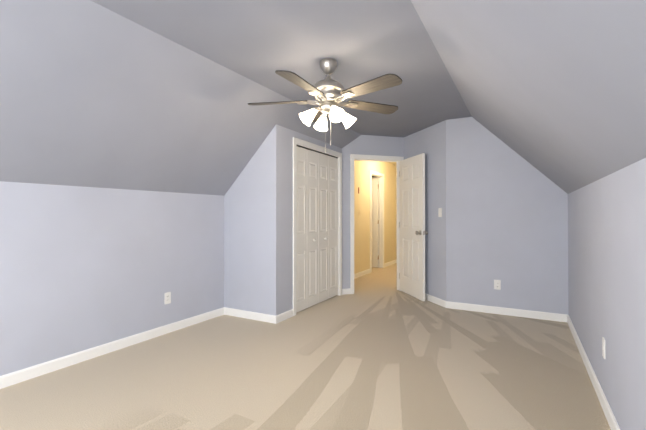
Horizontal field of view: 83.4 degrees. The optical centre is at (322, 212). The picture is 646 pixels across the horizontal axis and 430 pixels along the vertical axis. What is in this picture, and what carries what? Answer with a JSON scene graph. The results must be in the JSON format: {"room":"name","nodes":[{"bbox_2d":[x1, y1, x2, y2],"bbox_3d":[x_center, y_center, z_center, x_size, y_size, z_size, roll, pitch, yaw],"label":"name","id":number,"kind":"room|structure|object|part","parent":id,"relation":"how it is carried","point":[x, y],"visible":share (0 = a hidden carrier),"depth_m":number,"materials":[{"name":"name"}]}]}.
{"room":"empty attic bedroom","nodes":[
{"label":"empty attic bedroom","id":0,"kind":"room"},
{"bbox_2d":[0,181,223,375],"bbox_3d":[-1.833,0.503,3.277,0.100,1.420,6.300,0,0,29],"label":"wall","id":1,"kind":"structure","parent":0,"point":[83,268],"depth_m":3.05,"materials":[{"name":"paint"}]},
{"bbox_2d":[164,292,170,303],"bbox_3d":[-1.564,0.866,3.651,0.007,0.117,0.072,0,0,29],"label":"electrical outlet","id":2,"kind":"object","parent":1,"relation":"attached to","point":[167,300],"visible":1,"depth_m":3.65,"materials":[{"name":"white plastic"}]},
{"bbox_2d":[0,269,619,429],"bbox_3d":[0.249,1.170,3.241,3.575,0.085,8.060,0,0,29],"label":"baseboard","id":3,"kind":"structure","parent":1,"relation":"attached to","point":[18,376],"depth_m":3.47,"materials":[{"name":"white wood"}]},
{"bbox_2d":[0,0,360,195],"bbox_3d":[-1.351,-0.738,3.105,1.060,1.060,6.450,0,0,29],"label":"ceiling","id":4,"kind":"structure","parent":0,"point":[93,94],"depth_m":2.66,"materials":[{"name":"paint"}]},
{"bbox_2d":[224,125,280,315],"bbox_3d":[-0.826,0.127,4.208,0.765,2.185,0.100,0,0,29],"label":"wall","id":5,"kind":"structure","parent":0,"point":[252,239],"depth_m":4.11,"materials":[{"name":"paint"}]},
{"bbox_2d":[91,0,471,137],"bbox_3d":[0.694,-1.242,4.063,1.595,0.100,10.100,0,0,29],"label":"ceiling","id":6,"kind":"structure","parent":0,"point":[260,42],"depth_m":2.61,"materials":[{"name":"paint"}]},
{"bbox_2d":[248,58,401,151],"bbox_3d":[0.023,-0.837,2.844,1.282,0.726,1.233,0,0,29],"label":"fan","id":7,"kind":"object","parent":6,"relation":"hanging from","point":[328,92],"visible":1,"depth_m":2.81,"materials":[{"name":"wood"}]},
{"bbox_3d":[-0.366,-0.893,2.958,0.500,0.008,0.150,0,12,10],"label":"blade","id":8,"kind":"part","parent":7,"relation":"part of","materials":[{"name":"brown wood"}]},
{"bbox_3d":[-0.148,-0.896,2.521,0.150,0.008,0.500,13,6,27],"label":"blade","id":9,"kind":"part","parent":7,"relation":"part of","materials":[{"name":"brown wood"}]},
{"bbox_3d":[-0.018,-0.890,3.300,0.150,0.008,0.500,-12,1,-8],"label":"blade","id":10,"kind":"part","parent":7,"relation":"part of","materials":[{"name":"brown wood"}]},
{"bbox_3d":[0.043,-0.970,2.890,0.258,0.216,0.258,0,0,29],"label":"motor","id":11,"kind":"part","parent":7,"relation":"part of","materials":[{"name":"silver metal"}]},
{"bbox_3d":[0.415,-0.892,3.074,0.500,0.008,0.150,0,-12,-26],"label":"blade","id":12,"kind":"part","parent":7,"relation":"part of","materials":[{"name":"brown wood"}]},
{"bbox_3d":[0.334,-0.896,2.593,0.150,0.008,0.500,17,-12,-43],"label":"blade","id":13,"kind":"part","parent":7,"relation":"part of","materials":[{"name":"brown wood"}]},
{"bbox_2d":[0,263,610,429],"bbox_3d":[0.378,1.270,4.248,4.625,0.100,10.250,0,0,29],"label":"floor","id":14,"kind":"structure","parent":0,"point":[377,350],"depth_m":2.65,"materials":[{"name":"carpet"}]},
{"bbox_2d":[281,126,341,312],"bbox_3d":[-0.136,0.131,4.769,0.100,2.185,1.550,0,0,29],"label":"wall","id":15,"kind":"structure","parent":0,"point":[287,135],"depth_m":4.17,"materials":[{"name":"paint"}]},
{"bbox_2d":[296,146,337,312],"bbox_3d":[-0.060,0.208,4.840,0.064,2.010,1.162,0,0,29],"label":"bifold closet door","id":16,"kind":"structure","parent":15,"relation":"in","point":[317,233],"depth_m":4.79,"materials":[{"name":"white wood"}]},
{"bbox_2d":[297,145,337,157],"bbox_3d":[-0.094,0.204,4.860,0.075,2.040,1.170,0,0,29],"label":"trim","id":17,"kind":"structure","parent":15,"relation":"attached to","point":[316,151],"depth_m":4.78,"materials":[{"name":"black"}]},
{"bbox_2d":[293,137,341,315],"bbox_3d":[-0.081,0.171,4.853,0.117,2.106,1.298,0,0,29],"label":"trim","id":18,"kind":"structure","parent":15,"relation":"attached to","point":[300,142],"depth_m":4.70,"materials":[{"name":"white wood"}]},
{"bbox_2d":[342,135,403,288],"bbox_3d":[0.766,0.025,5.615,1.032,2.410,0.100,0,0,-16],"label":"wall","id":19,"kind":"structure","parent":0,"point":[376,145],"depth_m":5.46,"materials":[{"name":"paint"}]},
{"bbox_2d":[350,154,403,293],"bbox_3d":[0.824,0.177,5.631,0.888,2.106,0.132,0,0,-16],"label":"door frame","id":20,"kind":"structure","parent":19,"relation":"attached to","point":[396,159],"depth_m":5.53,"materials":[{"name":"white wood"}]},
{"bbox_2d":[400,153,424,300],"bbox_3d":[1.300,0.205,5.316,0.035,2.023,0.756,0,0,-12],"label":"entry door","id":21,"kind":"structure","parent":19,"relation":"in","point":[412,221],"depth_m":5.25,"materials":[{"name":"white wood"}]},
{"bbox_2d":[415,231,427,234],"bbox_3d":[1.369,0.283,4.993,0.175,0.066,0.115,0,0,-12],"label":"door knob","id":22,"kind":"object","parent":21,"relation":"attached to","point":[419,232],"depth_m":4.99,"materials":[{"name":"silver metal"}]},
{"bbox_2d":[354,160,395,273],"bbox_3d":[0.854,0.037,7.365,0.100,2.410,3.750,0,0,29],"label":"wall","id":23,"kind":"structure","parent":0,"point":[362,169],"depth_m":7.37,"materials":[{"name":"paint"}]},
{"bbox_2d":[372,177,377,266],"bbox_3d":[0.902,0.227,8.262,0.696,2.023,0.035,0,0,17],"label":"hall door","id":24,"kind":"structure","parent":23,"relation":"in","point":[374,222],"depth_m":8.16,"materials":[{"name":"white wood"}]},
{"bbox_2d":[370,170,383,272],"bbox_3d":[1.123,0.190,7.850,0.132,2.112,0.842,0,0,29],"label":"door frame","id":25,"kind":"structure","parent":23,"relation":"attached to","point":[380,176],"depth_m":8.14,"materials":[{"name":"white wood"}]},
{"bbox_2d":[384,260,395,266],"bbox_3d":[1.584,1.208,8.559,0.013,0.085,0.860,0,0,29],"label":"baseboard","id":26,"kind":"structure","parent":23,"relation":"attached to","point":[394,261],"depth_m":8.50,"materials":[{"name":"white"}]},
{"bbox_2d":[396,193,396,259],"bbox_3d":[2.385,0.047,8.718,1.470,2.410,0.100,0,0,29],"label":"wall","id":27,"kind":"structure","parent":0,"point":[396,226],"depth_m":8.97,"materials":[{"name":"paint"}]},
{"bbox_2d":[404,120,445,300],"bbox_3d":[1.476,0.022,5.193,0.100,2.410,1.103,0,0,-16],"label":"wall","id":28,"kind":"structure","parent":0,"point":[430,142],"depth_m":4.90,"materials":[{"name":"paint"}]},
{"bbox_2d":[438,208,441,216],"bbox_3d":[1.534,0.004,4.771,0.022,0.117,0.072,0,0,-16],"label":"light switch","id":29,"kind":"object","parent":28,"relation":"attached to","point":[439,212],"visible":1,"depth_m":4.76,"materials":[{"name":"white plastic"}]},
{"bbox_2d":[446,117,567,314],"bbox_3d":[2.174,0.016,4.378,1.300,2.410,0.100,0,0,29],"label":"wall","id":30,"kind":"structure","parent":0,"point":[507,215],"depth_m":4.35,"materials":[{"name":"paint"}]},
{"bbox_2d":[494,280,500,289],"bbox_3d":[2.095,0.871,4.354,0.072,0.117,0.007,0,0,29],"label":"electrical outlet","id":31,"kind":"object","parent":30,"relation":"attached to","point":[497,284],"visible":1,"depth_m":4.35,"materials":[{"name":"white plastic"}]},
{"bbox_2d":[411,0,645,193],"bbox_3d":[0.888,-0.749,1.667,1.060,1.060,6.100,0,0,29],"label":"ceiling","id":32,"kind":"structure","parent":0,"point":[553,91],"depth_m":1.56,"materials":[{"name":"paint"}]},
{"bbox_2d":[568,158,645,429],"bbox_3d":[1.334,0.489,1.411,0.100,1.420,6.100,0,0,29],"label":"wall","id":33,"kind":"structure","parent":0,"point":[607,258],"depth_m":1.98,"materials":[{"name":"paint"}]},
{"bbox_2d":[602,337,604,358],"bbox_3d":[1.727,0.835,2.231,0.007,0.117,0.072,0,0,29],"label":"electrical outlet","id":34,"kind":"object","parent":33,"relation":"attached to","point":[603,347],"visible":1,"depth_m":2.22,"materials":[{"name":"white plastic"}]}
]}

